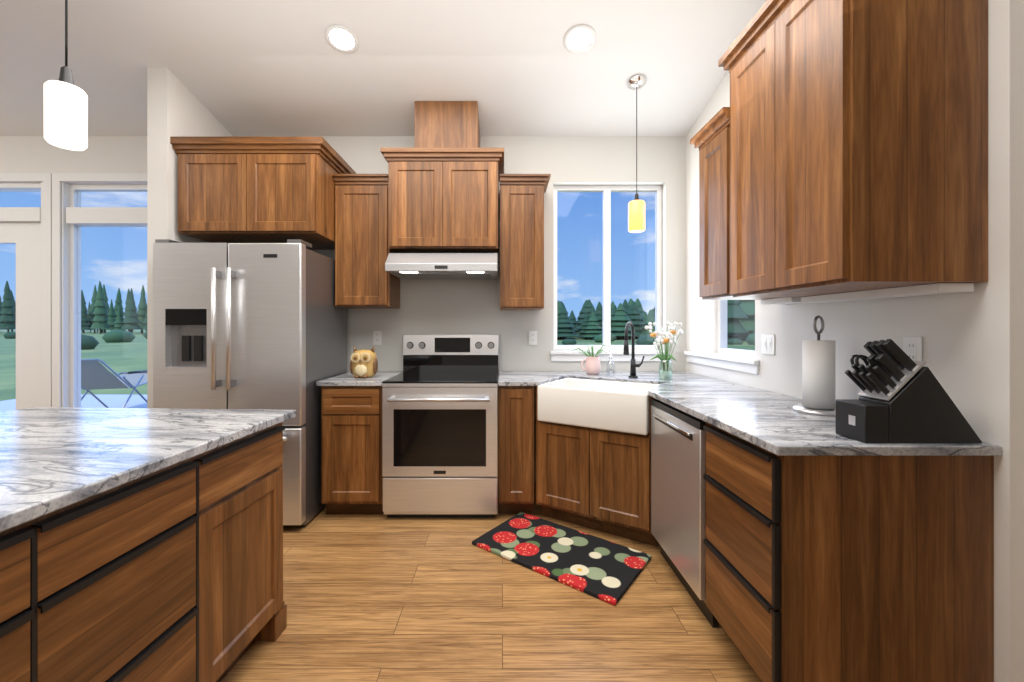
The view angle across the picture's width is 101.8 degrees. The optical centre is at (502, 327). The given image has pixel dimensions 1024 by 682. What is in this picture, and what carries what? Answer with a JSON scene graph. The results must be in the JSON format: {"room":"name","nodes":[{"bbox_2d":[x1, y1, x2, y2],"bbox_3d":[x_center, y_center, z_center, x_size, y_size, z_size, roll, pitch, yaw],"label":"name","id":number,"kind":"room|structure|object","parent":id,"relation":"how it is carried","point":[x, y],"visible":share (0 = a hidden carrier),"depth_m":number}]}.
{"room":"kitchen","nodes":[
{"label":"kitchen","id":0,"kind":"room"},
{"bbox_2d":[147,67,232,407],"bbox_3d":[-2.265,-0.955,3.065,0.130,4.450,0.670,0,0,0],"label":"wall","id":1,"kind":"structure","parent":0,"point":[176,107],"depth_m":2.73},
{"bbox_2d":[0,136,685,482],"bbox_3d":[-2.275,-0.955,3.475,7.850,4.450,0.150,0,0,0],"label":"wall","id":2,"kind":"structure","parent":0,"point":[449,306],"depth_m":3.40},
{"bbox_2d":[0,173,51,409],"bbox_3d":[-4.190,0.007,3.452,1.030,2.525,0.136,0,0,0],"label":"glass door","id":3,"kind":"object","parent":2,"relation":"attached to","point":[27,231],"visible":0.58,"depth_m":3.43},
{"bbox_2d":[52,173,146,407],"bbox_3d":[-3.110,-0.110,3.447,1.110,2.290,0.126,0,0,0],"label":"window","id":4,"kind":"structure","parent":2,"relation":"in","point":[76,216],"depth_m":3.40},
{"bbox_2d":[170,137,355,249],"bbox_3d":[-1.710,-0.950,3.076,1.030,0.630,0.643,0,0,0],"label":"upper cabinet","id":5,"kind":"object","parent":2,"relation":"attached to","point":[256,189],"visible":0.92,"depth_m":2.79},
{"bbox_2d":[333,174,399,307],"bbox_3d":[-1.035,-0.637,3.212,0.400,0.962,0.373,0,0,0],"label":"upper cabinet","id":6,"kind":"object","parent":2,"relation":"attached to","point":[364,278],"visible":0.83,"depth_m":3.06},
{"bbox_2d":[373,331,381,344],"bbox_3d":[-1.020,0.084,3.395,0.070,0.114,0.006,0,0,0],"label":"electrical outlet","id":7,"kind":"object","parent":2,"relation":"attached to","point":[377,337],"visible":1,"depth_m":3.39},
{"bbox_2d":[380,101,503,252],"bbox_3d":[-0.427,-1.108,3.176,0.880,1.073,0.443,0,0,0],"label":"upper cabinet","id":8,"kind":"object","parent":2,"relation":"attached to","point":[444,175],"visible":0.94,"depth_m":2.99},
{"bbox_2d":[385,253,497,279],"bbox_3d":[-0.425,-0.462,3.139,0.780,0.147,0.517,0,0,0],"label":"range hood","id":9,"kind":"object","parent":8,"relation":"attached to","point":[443,266],"visible":1,"depth_m":2.93},
{"bbox_2d":[500,174,550,309],"bbox_3d":[0.167,-0.630,3.212,0.370,0.976,0.373,0,0,0],"label":"upper cabinet","id":10,"kind":"object","parent":2,"relation":"attached to","point":[521,241],"visible":1,"depth_m":3.06},
{"bbox_2d":[529,331,536,344],"bbox_3d":[0.250,0.084,3.395,0.070,0.114,0.006,0,0,0],"label":"electrical outlet","id":11,"kind":"object","parent":2,"relation":"attached to","point":[532,337],"visible":1,"depth_m":3.39},
{"bbox_2d":[550,186,670,360],"bbox_3d":[0.876,-0.456,3.445,0.976,1.458,0.160,0,0,0],"label":"window","id":12,"kind":"structure","parent":2,"relation":"in","point":[606,191],"depth_m":3.48},
{"bbox_2d":[0,0,766,135],"bbox_3d":[-0.800,-2.312,0.275,10.800,1.693,7.150,0,0,0],"label":"ceiling","id":13,"kind":"structure","parent":0,"point":[285,68],"depth_m":2.69},
{"bbox_2d":[44,0,87,150],"bbox_3d":[-1.520,-1.320,1.449,0.120,1.370,0.120,0,0,0],"label":"pendant light","id":14,"kind":"object","parent":13,"relation":"hanging from","point":[65,113],"visible":1,"depth_m":1.42},
{"bbox_2d":[325,24,358,53],"bbox_3d":[-0.975,-1.752,2.529,0.196,0.047,0.192,0,0,0],"label":"recessed light","id":15,"kind":"object","parent":13,"relation":"in","point":[341,38],"visible":1,"depth_m":2.52},
{"bbox_2d":[563,24,595,53],"bbox_3d":[0.470,-1.752,2.529,0.196,0.047,0.192,0,0,0],"label":"recessed light","id":16,"kind":"object","parent":13,"relation":"in","point":[580,38],"visible":1,"depth_m":2.52},
{"bbox_2d":[627,74,645,232],"bbox_3d":[0.920,-1.179,2.849,0.124,1.037,0.123,0,0,0],"label":"pendant light","id":17,"kind":"object","parent":13,"relation":"hanging from","point":[636,214],"visible":1,"depth_m":2.81},
{"bbox_2d":[221,483,761,681],"bbox_3d":[-0.800,1.300,0.125,10.800,0.060,6.850,0,0,0],"label":"floor","id":18,"kind":"structure","parent":0,"point":[375,598],"depth_m":1.81},
{"bbox_2d":[0,415,295,681],"bbox_3d":[-1.528,0.829,0.701,1.150,0.882,2.188,0,0,3],"label":"kitchen island","id":19,"kind":"object","parent":18,"relation":"on","point":[141,544],"depth_m":1.13},
{"bbox_2d":[0,407,295,526],"bbox_3d":[-1.536,0.369,0.828,1.200,0.032,1.991,0,0,3],"label":"island countertop","id":20,"kind":"structure","parent":19,"relation":"on","point":[50,456],"depth_m":1.27},
{"bbox_2d":[153,239,346,525],"bbox_3d":[-1.695,0.362,2.911,0.910,1.815,0.838,0,0,0],"label":"fridge","id":21,"kind":"object","parent":18,"relation":"on","point":[249,325],"visible":0.71,"depth_m":2.56},
{"bbox_2d":[322,386,383,513],"bbox_3d":[-0.996,0.829,3.068,0.408,0.883,0.659,0,0,0],"label":"base cabinet","id":22,"kind":"object","parent":18,"relation":"on","point":[352,480],"visible":0.85,"depth_m":2.75},
{"bbox_2d":[316,371,402,385],"bbox_3d":[-1.007,0.370,3.064,0.430,0.030,0.668,0,0,0],"label":"countertop","id":23,"kind":"structure","parent":22,"relation":"on","point":[378,378],"depth_m":2.79},
{"bbox_2d":[350,346,377,377],"bbox_3d":[-0.985,0.241,2.964,0.191,0.225,0.189,0,0,0],"label":"jar","id":24,"kind":"object","parent":23,"relation":"on","point":[364,363],"visible":1,"depth_m":2.90},
{"bbox_2d":[382,334,497,517],"bbox_3d":[-0.410,0.662,3.017,0.756,1.215,0.716,0,0,0],"label":"range","id":25,"kind":"object","parent":18,"relation":"on","point":[440,426],"visible":1,"depth_m":2.73},
{"bbox_2d":[498,386,533,513],"bbox_3d":[0.092,0.829,3.068,0.236,0.883,0.659,0,0,0],"label":"base cabinet","id":26,"kind":"object","parent":18,"relation":"on","point":[515,449],"visible":0.9,"depth_m":2.74},
{"bbox_2d":[472,512,650,605],"bbox_3d":[0.320,1.259,2.360,0.880,0.020,0.500,0,0,38],"label":"rug","id":27,"kind":"object","parent":18,"relation":"on","point":[607,571],"visible":0.96,"depth_m":2.29},
{"bbox_2d":[536,386,657,545],"bbox_3d":[0.657,0.829,2.737,0.757,0.883,0.471,0,0,33],"label":"base cabinet","id":28,"kind":"object","parent":18,"relation":"on","point":[595,479],"visible":0.58,"depth_m":2.52},
{"bbox_2d":[498,371,625,385],"bbox_3d":[0.392,0.370,3.059,0.840,0.030,0.677,0,0,0],"label":"countertop","id":29,"kind":"structure","parent":28,"relation":"on","point":[506,378],"depth_m":3.02},
{"bbox_2d":[569,344,611,374],"bbox_3d":[0.675,0.242,3.178,0.338,0.225,0.336,0,0,0],"label":"plant","id":30,"kind":"object","parent":29,"relation":"on","point":[592,365],"visible":1,"depth_m":3.13},
{"bbox_2d":[614,371,1001,455],"bbox_3d":[1.155,0.370,2.321,0.686,0.030,2.153,0,0,0],"label":"countertop","id":31,"kind":"structure","parent":28,"relation":"on","point":[774,423],"depth_m":1.59},
{"bbox_2d":[537,378,659,434],"bbox_3d":[0.644,0.490,2.716,0.695,0.235,0.471,0,0,33],"label":"farmhouse sink","id":32,"kind":"object","parent":31,"relation":"in","point":[618,406],"visible":0.81,"depth_m":2.54},
{"bbox_2d":[607,351,614,376],"bbox_3d":[0.790,0.261,3.029,0.062,0.186,0.064,0,0,0],"label":"soap dispenser","id":33,"kind":"object","parent":31,"relation":"on","point":[611,357],"visible":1,"depth_m":3.02},
{"bbox_2d":[623,322,644,377],"bbox_3d":[0.909,0.156,2.895,0.180,0.396,0.194,0,0,0],"label":"faucet","id":34,"kind":"object","parent":31,"relation":"on","point":[633,365],"visible":1,"depth_m":2.94},
{"bbox_2d":[645,322,682,382],"bbox_3d":[1.079,0.157,2.723,0.257,0.395,0.282,0,0,0],"label":"flower vase","id":35,"kind":"object","parent":31,"relation":"on","point":[665,374],"visible":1,"depth_m":2.70},
{"bbox_2d":[793,315,835,415],"bbox_3d":[1.330,0.151,1.750,0.180,0.406,0.180,0,0,0],"label":"paper towel holder","id":36,"kind":"object","parent":31,"relation":"on","point":[818,376],"visible":0.9,"depth_m":1.71},
{"bbox_2d":[835,339,981,442],"bbox_3d":[1.290,0.195,1.329,0.362,0.319,0.115,0,0,0],"label":"knife block","id":37,"kind":"object","parent":31,"relation":"on","point":[904,397],"visible":1,"depth_m":1.27},
{"bbox_2d":[651,399,716,627],"bbox_3d":[1.130,0.836,2.051,0.620,0.868,0.588,0,0,0],"label":"dishwasher","id":38,"kind":"object","parent":18,"relation":"on","point":[678,485],"visible":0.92,"depth_m":1.95},
{"bbox_2d":[703,423,993,681],"bbox_3d":[1.164,0.829,1.509,0.668,0.883,0.482,0,0,0],"label":"base cabinet","id":39,"kind":"object","parent":18,"relation":"on","point":[849,568],"visible":0.98,"depth_m":1.27},
{"bbox_2d":[686,0,1023,681],"bbox_3d":[1.575,-0.955,2.315,0.150,4.450,2.170,0,0,0],"label":"wall","id":40,"kind":"structure","parent":0,"point":[973,350],"depth_m":1.28},
{"bbox_2d":[684,300,758,373],"bbox_3d":[1.545,-0.456,2.890,0.160,1.458,0.940,0,0,0],"label":"window","id":41,"kind":"structure","parent":40,"relation":"in","point":[740,364],"depth_m":2.93},
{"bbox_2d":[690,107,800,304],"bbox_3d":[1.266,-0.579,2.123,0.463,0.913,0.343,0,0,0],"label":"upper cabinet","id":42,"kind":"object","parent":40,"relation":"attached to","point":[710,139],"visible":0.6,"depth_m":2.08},
{"bbox_2d":[761,334,774,354],"bbox_3d":[1.494,0.094,2.345,0.008,0.114,0.116,0,0,0],"label":"light switch","id":43,"kind":"object","parent":40,"relation":"attached to","point":[767,343],"visible":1,"depth_m":2.34},
{"bbox_2d":[718,0,987,302],"bbox_3d":[1.266,-0.697,1.617,0.463,1.166,0.757,0,0,0],"label":"upper cabinet","id":44,"kind":"object","parent":40,"relation":"attached to","point":[858,149],"visible":1,"depth_m":1.28},
{"bbox_2d":[903,336,921,360],"bbox_3d":[1.495,0.090,1.518,0.006,0.114,0.070,0,0,0],"label":"outlet","id":45,"kind":"object","parent":40,"relation":"attached to","point":[912,348],"visible":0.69,"depth_m":1.51},
{"label":"outside","id":46,"kind":"structure","parent":0,"visible":0},
{"bbox_2d":[0,329,754,400],"bbox_3d":[0.000,1.520,210.000,600.000,0.001,580.000,0,0,0],"label":"ground","id":47,"kind":"structure","parent":46,"point":[8,368],"depth_m":22.63},
{"bbox_2d":[0,395,146,412],"bbox_3d":[-5.400,1.420,5.880,7.200,0.200,4.640,0,0,0],"label":"patio slab","id":48,"kind":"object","parent":47,"relation":"on","point":[116,402],"depth_m":7.33},
{"bbox_2d":[81,359,146,407],"bbox_3d":[-5.994,0.879,6.376,0.730,0.900,1.576,0,0,-14],"label":"lounge chair","id":49,"kind":"object","parent":48,"relation":"on","point":[109,378],"depth_m":6.17},
{"bbox_2d":[0,281,754,349],"bbox_3d":[-61.347,-6.343,63.057,222.324,16.352,146.241,0,0,0],"label":"trees","id":50,"kind":"object","parent":47,"relation":"on","point":[116,314],"depth_m":55.23}
]}

